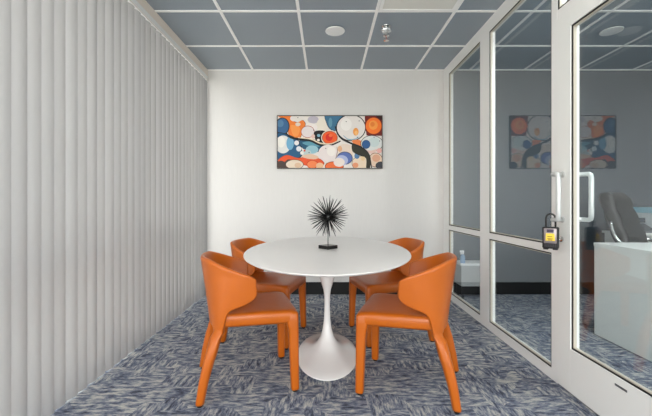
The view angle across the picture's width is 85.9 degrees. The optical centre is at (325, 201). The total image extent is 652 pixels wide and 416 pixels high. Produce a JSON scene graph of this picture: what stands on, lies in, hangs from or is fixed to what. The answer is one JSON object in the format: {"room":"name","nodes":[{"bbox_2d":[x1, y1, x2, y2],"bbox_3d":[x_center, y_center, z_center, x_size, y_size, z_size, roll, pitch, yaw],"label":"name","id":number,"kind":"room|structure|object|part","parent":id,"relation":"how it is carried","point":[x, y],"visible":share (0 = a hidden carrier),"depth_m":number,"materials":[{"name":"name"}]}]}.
{"room":"meeting room","nodes":[
{"label":"meeting room","id":0,"kind":"room"},
{"bbox_2d":[51,294,651,415],"bbox_3d":[1.560,1.080,1.200,6.280,0.080,5.700,0,0,0],"label":"floor","id":1,"kind":"structure","parent":0,"point":[248,377],"depth_m":2.11,"materials":[{"name":"carpet"}]},
{"bbox_2d":[195,251,298,407],"bbox_3d":[-0.470,0.669,2.060,0.536,0.741,0.548,0,0,-17],"label":"leather chair","id":2,"kind":"object","parent":1,"relation":"on","point":[233,299],"visible":1,"depth_m":1.85,"materials":[{"name":"orange leather"}]},
{"bbox_3d":[-0.722,0.829,2.204,0.141,0.398,0.062,0,0,2],"label":"leg","id":3,"kind":"part","parent":2,"relation":"part of","materials":[{"name":"orange leather"}]},
{"bbox_3d":[-0.595,0.829,1.798,0.141,0.398,0.062,0,0,-36],"label":"leg","id":4,"kind":"part","parent":2,"relation":"part of","materials":[{"name":"orange leather"}]},
{"bbox_3d":[-0.574,0.489,2.028,0.292,0.386,0.550,0,0,-17],"label":"backrest","id":5,"kind":"part","parent":2,"relation":"part of","materials":[{"name":"orange leather"}]},
{"bbox_3d":[-0.430,0.626,2.072,0.450,0.080,0.456,0,0,-17],"label":"seat","id":6,"kind":"part","parent":2,"relation":"part of","materials":[{"name":"orange leather"}]},
{"bbox_3d":[-0.307,0.816,2.321,0.070,0.424,0.070,0,0,-17],"label":"leg","id":7,"kind":"part","parent":2,"relation":"part of","materials":[{"name":"orange leather"}]},
{"bbox_3d":[-0.188,0.816,1.938,0.070,0.424,0.070,0,0,-17],"label":"leg","id":8,"kind":"part","parent":2,"relation":"part of","materials":[{"name":"orange leather"}]},
{"bbox_2d":[220,238,305,349],"bbox_3d":[-0.474,0.669,2.742,0.536,0.741,0.548,0,0,13],"label":"leather chair","id":9,"kind":"object","parent":1,"relation":"on","point":[266,281],"visible":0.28,"depth_m":2.68,"materials":[{"name":"orange leather"}]},
{"bbox_3d":[-0.714,0.829,2.579,0.141,0.398,0.062,0,0,-6],"label":"leg","id":10,"kind":"part","parent":9,"relation":"part of","materials":[{"name":"orange leather"}]},
{"bbox_3d":[-0.580,0.489,2.767,0.292,0.386,0.550,0,0,13],"label":"backrest","id":11,"kind":"part","parent":9,"relation":"part of","materials":[{"name":"orange leather"}]},
{"bbox_3d":[-0.433,0.626,2.733,0.450,0.080,0.456,0,0,13],"label":"seat","id":12,"kind":"part","parent":9,"relation":"part of","materials":[{"name":"orange leather"}]},
{"bbox_3d":[-0.292,0.816,2.494,0.070,0.424,0.070,0,0,13],"label":"leg","id":13,"kind":"part","parent":9,"relation":"part of","materials":[{"name":"orange leather"}]},
{"bbox_3d":[-0.202,0.816,2.885,0.070,0.424,0.070,0,0,13],"label":"leg","id":14,"kind":"part","parent":9,"relation":"part of","materials":[{"name":"orange leather"}]},
{"bbox_2d":[243,236,410,380],"bbox_3d":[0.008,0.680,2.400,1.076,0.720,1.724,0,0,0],"label":"table","id":15,"kind":"object","parent":1,"relation":"on","point":[326,355],"visible":0.94,"depth_m":2.20,"materials":[{"name":"white paint"}]},
{"bbox_2d":[307,197,346,249],"bbox_3d":[0.014,0.135,2.400,0.287,0.369,0.290,0,0,45],"label":"ornament","id":16,"kind":"object","parent":15,"relation":"on","point":[328,216],"visible":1,"depth_m":2.38,"materials":[{"name":"black metal"}]},
{"bbox_2d":[349,237,433,347],"bbox_3d":[0.501,0.669,2.763,0.536,0.741,0.548,0,0,-13],"label":"leather chair","id":17,"kind":"object","parent":1,"relation":"on","point":[386,282],"visible":0.37,"depth_m":2.67,"materials":[{"name":"orange leather"}]},
{"bbox_3d":[0.229,0.816,2.906,0.070,0.424,0.070,0,0,-13],"label":"leg","id":18,"kind":"part","parent":17,"relation":"part of","materials":[{"name":"orange leather"}]},
{"bbox_3d":[0.319,0.816,2.515,0.070,0.424,0.070,0,0,-13],"label":"leg","id":19,"kind":"part","parent":17,"relation":"part of","materials":[{"name":"orange leather"}]},
{"bbox_3d":[0.460,0.626,2.754,0.450,0.080,0.456,0,0,-13],"label":"seat","id":20,"kind":"part","parent":17,"relation":"part of","materials":[{"name":"orange leather"}]},
{"bbox_3d":[0.607,0.489,2.788,0.292,0.386,0.550,0,0,-13],"label":"backrest","id":21,"kind":"part","parent":17,"relation":"part of","materials":[{"name":"orange leather"}]},
{"bbox_3d":[0.741,0.829,2.600,0.141,0.398,0.062,0,0,6],"label":"leg","id":22,"kind":"part","parent":17,"relation":"part of","materials":[{"name":"orange leather"}]},
{"bbox_2d":[355,252,460,413],"bbox_3d":[0.485,0.669,2.016,0.536,0.741,0.548,0,0,19],"label":"leather chair","id":23,"kind":"object","parent":1,"relation":"on","point":[422,301],"visible":1,"depth_m":1.81,"materials":[{"name":"orange leather"}]},
{"bbox_3d":[0.199,0.816,1.903,0.070,0.424,0.070,0,0,19],"label":"leg","id":24,"kind":"part","parent":23,"relation":"part of","materials":[{"name":"orange leather"}]},
{"bbox_3d":[0.331,0.816,2.282,0.070,0.424,0.070,0,0,19],"label":"leg","id":25,"kind":"part","parent":23,"relation":"part of","materials":[{"name":"orange leather"}]},
{"bbox_3d":[0.445,0.626,2.030,0.450,0.080,0.456,0,0,19],"label":"seat","id":26,"kind":"part","parent":23,"relation":"part of","materials":[{"name":"orange leather"}]},
{"bbox_3d":[0.588,0.489,1.980,0.292,0.386,0.550,0,0,19],"label":"backrest","id":27,"kind":"part","parent":23,"relation":"part of","materials":[{"name":"orange leather"}]},
{"bbox_3d":[0.602,0.829,1.750,0.141,0.398,0.062,0,0,38],"label":"leg","id":28,"kind":"part","parent":23,"relation":"part of","materials":[{"name":"orange leather"}]},
{"bbox_3d":[0.742,0.829,2.152,0.141,0.398,0.062,0,0,0],"label":"leg","id":29,"kind":"part","parent":23,"relation":"part of","materials":[{"name":"orange leather"}]},
{"bbox_2d":[455,260,479,298],"bbox_3d":[1.600,0.847,3.828,0.340,0.387,0.215,0,0,0],"label":"cabinet","id":30,"kind":"object","parent":1,"relation":"on","point":[467,273],"visible":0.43,"depth_m":3.73,"materials":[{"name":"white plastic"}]},
{"bbox_3d":[1.465,0.970,3.910,0.024,0.140,0.024,0,0,0],"label":"leg","id":31,"kind":"part","parent":30,"relation":"part of","materials":[{"name":"black metal"}]},
{"bbox_2d":[460,250,464,262],"bbox_3d":[1.457,0.586,3.743,0.060,0.135,0.050,0,0,-20],"label":"spray bottle","id":32,"kind":"object","parent":30,"relation":"on","point":[462,257],"visible":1,"depth_m":3.73,"materials":[{"name":"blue plastic"}]},
{"bbox_3d":[1.465,0.970,3.750,0.024,0.140,0.024,0,0,0],"label":"leg","id":33,"kind":"part","parent":30,"relation":"part of","materials":[{"name":"black metal"}]},
{"bbox_2d":[594,242,651,361],"bbox_3d":[2.474,0.676,1.920,0.744,0.716,1.660,0,0,0],"label":"office desk","id":34,"kind":"object","parent":1,"relation":"on","point":[622,270],"visible":1,"depth_m":2.49,"materials":[{"name":"white laminate"}]},
{"bbox_2d":[599,192,651,241],"bbox_3d":[3.021,0.473,3.211,0.660,1.132,0.770,0,0,-30],"label":"office chair","id":35,"kind":"object","parent":1,"relation":"on","point":[623,221],"visible":0.63,"depth_m":3.34,"materials":[{"name":"black leather"}]},
{"bbox_3d":[2.784,0.395,3.059,0.072,0.441,0.539,0,0,-30],"label":"armrest","id":36,"kind":"part","parent":35,"relation":"part of","materials":[{"name":"silver metal"}]},
{"bbox_2d":[602,230,651,241],"bbox_3d":[3.750,0.679,3.768,1.300,0.722,0.335,0,0,0],"label":"desk","id":37,"kind":"object","parent":1,"relation":"on","point":[608,238],"visible":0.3,"depth_m":3.87,"materials":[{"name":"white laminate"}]},
{"bbox_3d":[3.132,0.692,3.770,0.024,0.696,0.300,0,0,0],"label":"leg panel","id":38,"kind":"part","parent":37,"relation":"part of","materials":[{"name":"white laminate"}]},
{"bbox_2d":[633,207,651,227],"bbox_3d":[3.635,0.187,3.785,0.412,0.262,0.292,0,0,0],"label":"storage box","id":39,"kind":"object","parent":37,"relation":"on","point":[643,212],"visible":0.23,"depth_m":3.75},
{"bbox_3d":[3.635,0.087,3.785,0.412,0.062,0.292,0,0,0],"label":"lid","id":40,"kind":"part","parent":39,"relation":"part of","materials":[{"name":"teal plastic"}]},
{"bbox_2d":[639,218,651,232],"bbox_3d":[3.325,0.243,3.690,0.170,0.150,0.180,0,0,0],"label":"desk phone","id":41,"kind":"object","parent":37,"relation":"on","point":[646,228],"visible":0.2,"depth_m":3.68,"materials":[{"name":"grey plastic"}]},
{"bbox_2d":[146,0,651,68],"bbox_3d":[1.560,-1.530,1.200,6.280,0.080,5.700,0,0,0],"label":"ceiling","id":42,"kind":"structure","parent":0,"point":[193,28],"depth_m":3.10,"materials":[{"name":"grey tile"}]},
{"bbox_2d":[325,26,344,35],"bbox_3d":[0.078,-1.481,3.030,0.169,0.018,0.169,0,0,0],"label":"ceiling disc","id":43,"kind":"object","parent":42,"relation":"attached to","point":[333,30],"visible":1,"depth_m":3.02,"materials":[{"name":"white plastic"}]},
{"bbox_2d":[381,24,390,41],"bbox_3d":[0.508,-1.425,2.955,0.081,0.131,0.081,0,0,22],"label":"sprinkler head","id":44,"kind":"object","parent":42,"relation":"attached to","point":[386,29],"visible":1,"depth_m":2.94},
{"bbox_2d":[155,0,651,70],"bbox_3d":[1.634,-1.488,1.200,5.932,0.007,5.500,0,0,0],"label":"trim","id":45,"kind":"structure","parent":42,"relation":"attached to","point":[219,10],"depth_m":3.33,"materials":[{"name":"white metal"}]},
{"bbox_2d":[379,0,460,10],"bbox_3d":[0.701,-1.486,2.425,0.582,0.008,0.582,0,0,0],"label":"recessed light","id":46,"kind":"object","parent":42,"relation":"in","point":[386,5],"visible":1,"depth_m":2.64,"materials":[{"name":"white plastic"}]},
{"bbox_2d":[207,71,651,281],"bbox_3d":[1.510,-0.225,4.000,6.180,2.530,0.100,0,0,0],"label":"wall","id":47,"kind":"structure","parent":0,"point":[248,196],"depth_m":3.95,"materials":[{"name":"white paint"}]},
{"bbox_2d":[128,0,207,81],"bbox_3d":[-1.356,-1.362,1.200,0.056,0.006,5.500,0,0,0],"label":"trim","id":48,"kind":"structure","parent":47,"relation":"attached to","point":[129,1],"depth_m":2.86,"materials":[{"name":"white metal"}]},
{"bbox_2d":[130,0,207,75],"bbox_3d":[-1.355,-1.427,1.200,0.045,0.125,5.500,0,0,0],"label":"trim","id":49,"kind":"structure","parent":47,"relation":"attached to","point":[143,3],"depth_m":2.99,"materials":[{"name":"beige metal"}]},
{"bbox_2d":[0,0,207,415],"bbox_3d":[-1.351,-0.190,1.198,0.045,2.450,5.496,0,0,0],"label":"vertical blind","id":50,"kind":"object","parent":49,"relation":"hanging from","point":[103,122],"visible":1,"depth_m":1.99,"materials":[{"name":"white fabric"}]},
{"bbox_2d":[277,115,382,168],"bbox_3d":[0.042,-0.673,3.934,1.184,0.596,0.032,0,0,0],"label":"abstract painting","id":51,"kind":"object","parent":47,"relation":"attached to","point":[303,141],"visible":1,"depth_m":3.92,"materials":[{"name":"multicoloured paint"}]},
{"bbox_2d":[291,282,593,293],"bbox_3d":[1.629,0.972,3.944,5.942,0.137,0.012,0,0,0],"label":"baseboard","id":52,"kind":"structure","parent":47,"relation":"attached to","point":[500,287],"depth_m":3.94,"materials":[{"name":"black"}]},
{"bbox_2d":[443,0,582,383],"bbox_3d":[1.350,-0.225,1.200,0.050,2.530,5.500,0,0,0],"label":"window","id":53,"kind":"structure","parent":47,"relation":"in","point":[484,38],"depth_m":2.84,"materials":[{"name":"white metal"}]},
{"bbox_2d":[550,0,651,415],"bbox_3d":[1.346,-0.003,1.552,0.203,2.070,0.897,0,0,0],"label":"door","id":54,"kind":"structure","parent":53,"relation":"attached to","point":[605,390],"depth_m":1.89,"materials":[{"name":"white metal"}]},
{"bbox_2d":[542,213,558,249],"bbox_3d":[1.235,0.161,1.923,0.076,0.201,0.052,0,0,38],"label":"lockbox","id":55,"kind":"object","parent":54,"relation":"hanging from","point":[550,235],"visible":1,"depth_m":1.91,"materials":[{"name":"black metal"}]},
{"bbox_3d":[1.221,0.184,1.905,0.060,0.082,0.005,0,0,38],"label":"plate","id":56,"kind":"part","parent":55,"relation":"part of","materials":[{"name":"grey"}]},
{"bbox_3d":[1.283,-0.028,1.923,0.076,0.276,0.085,0,0,0],"label":"handle","id":57,"kind":"part","parent":54,"relation":"part of","materials":[{"name":"white metal"}]},
{"bbox_3d":[1.409,-0.028,1.923,0.076,0.276,0.085,0,0,0],"label":"handle","id":58,"kind":"part","parent":54,"relation":"part of","materials":[{"name":"white metal"}]}
]}

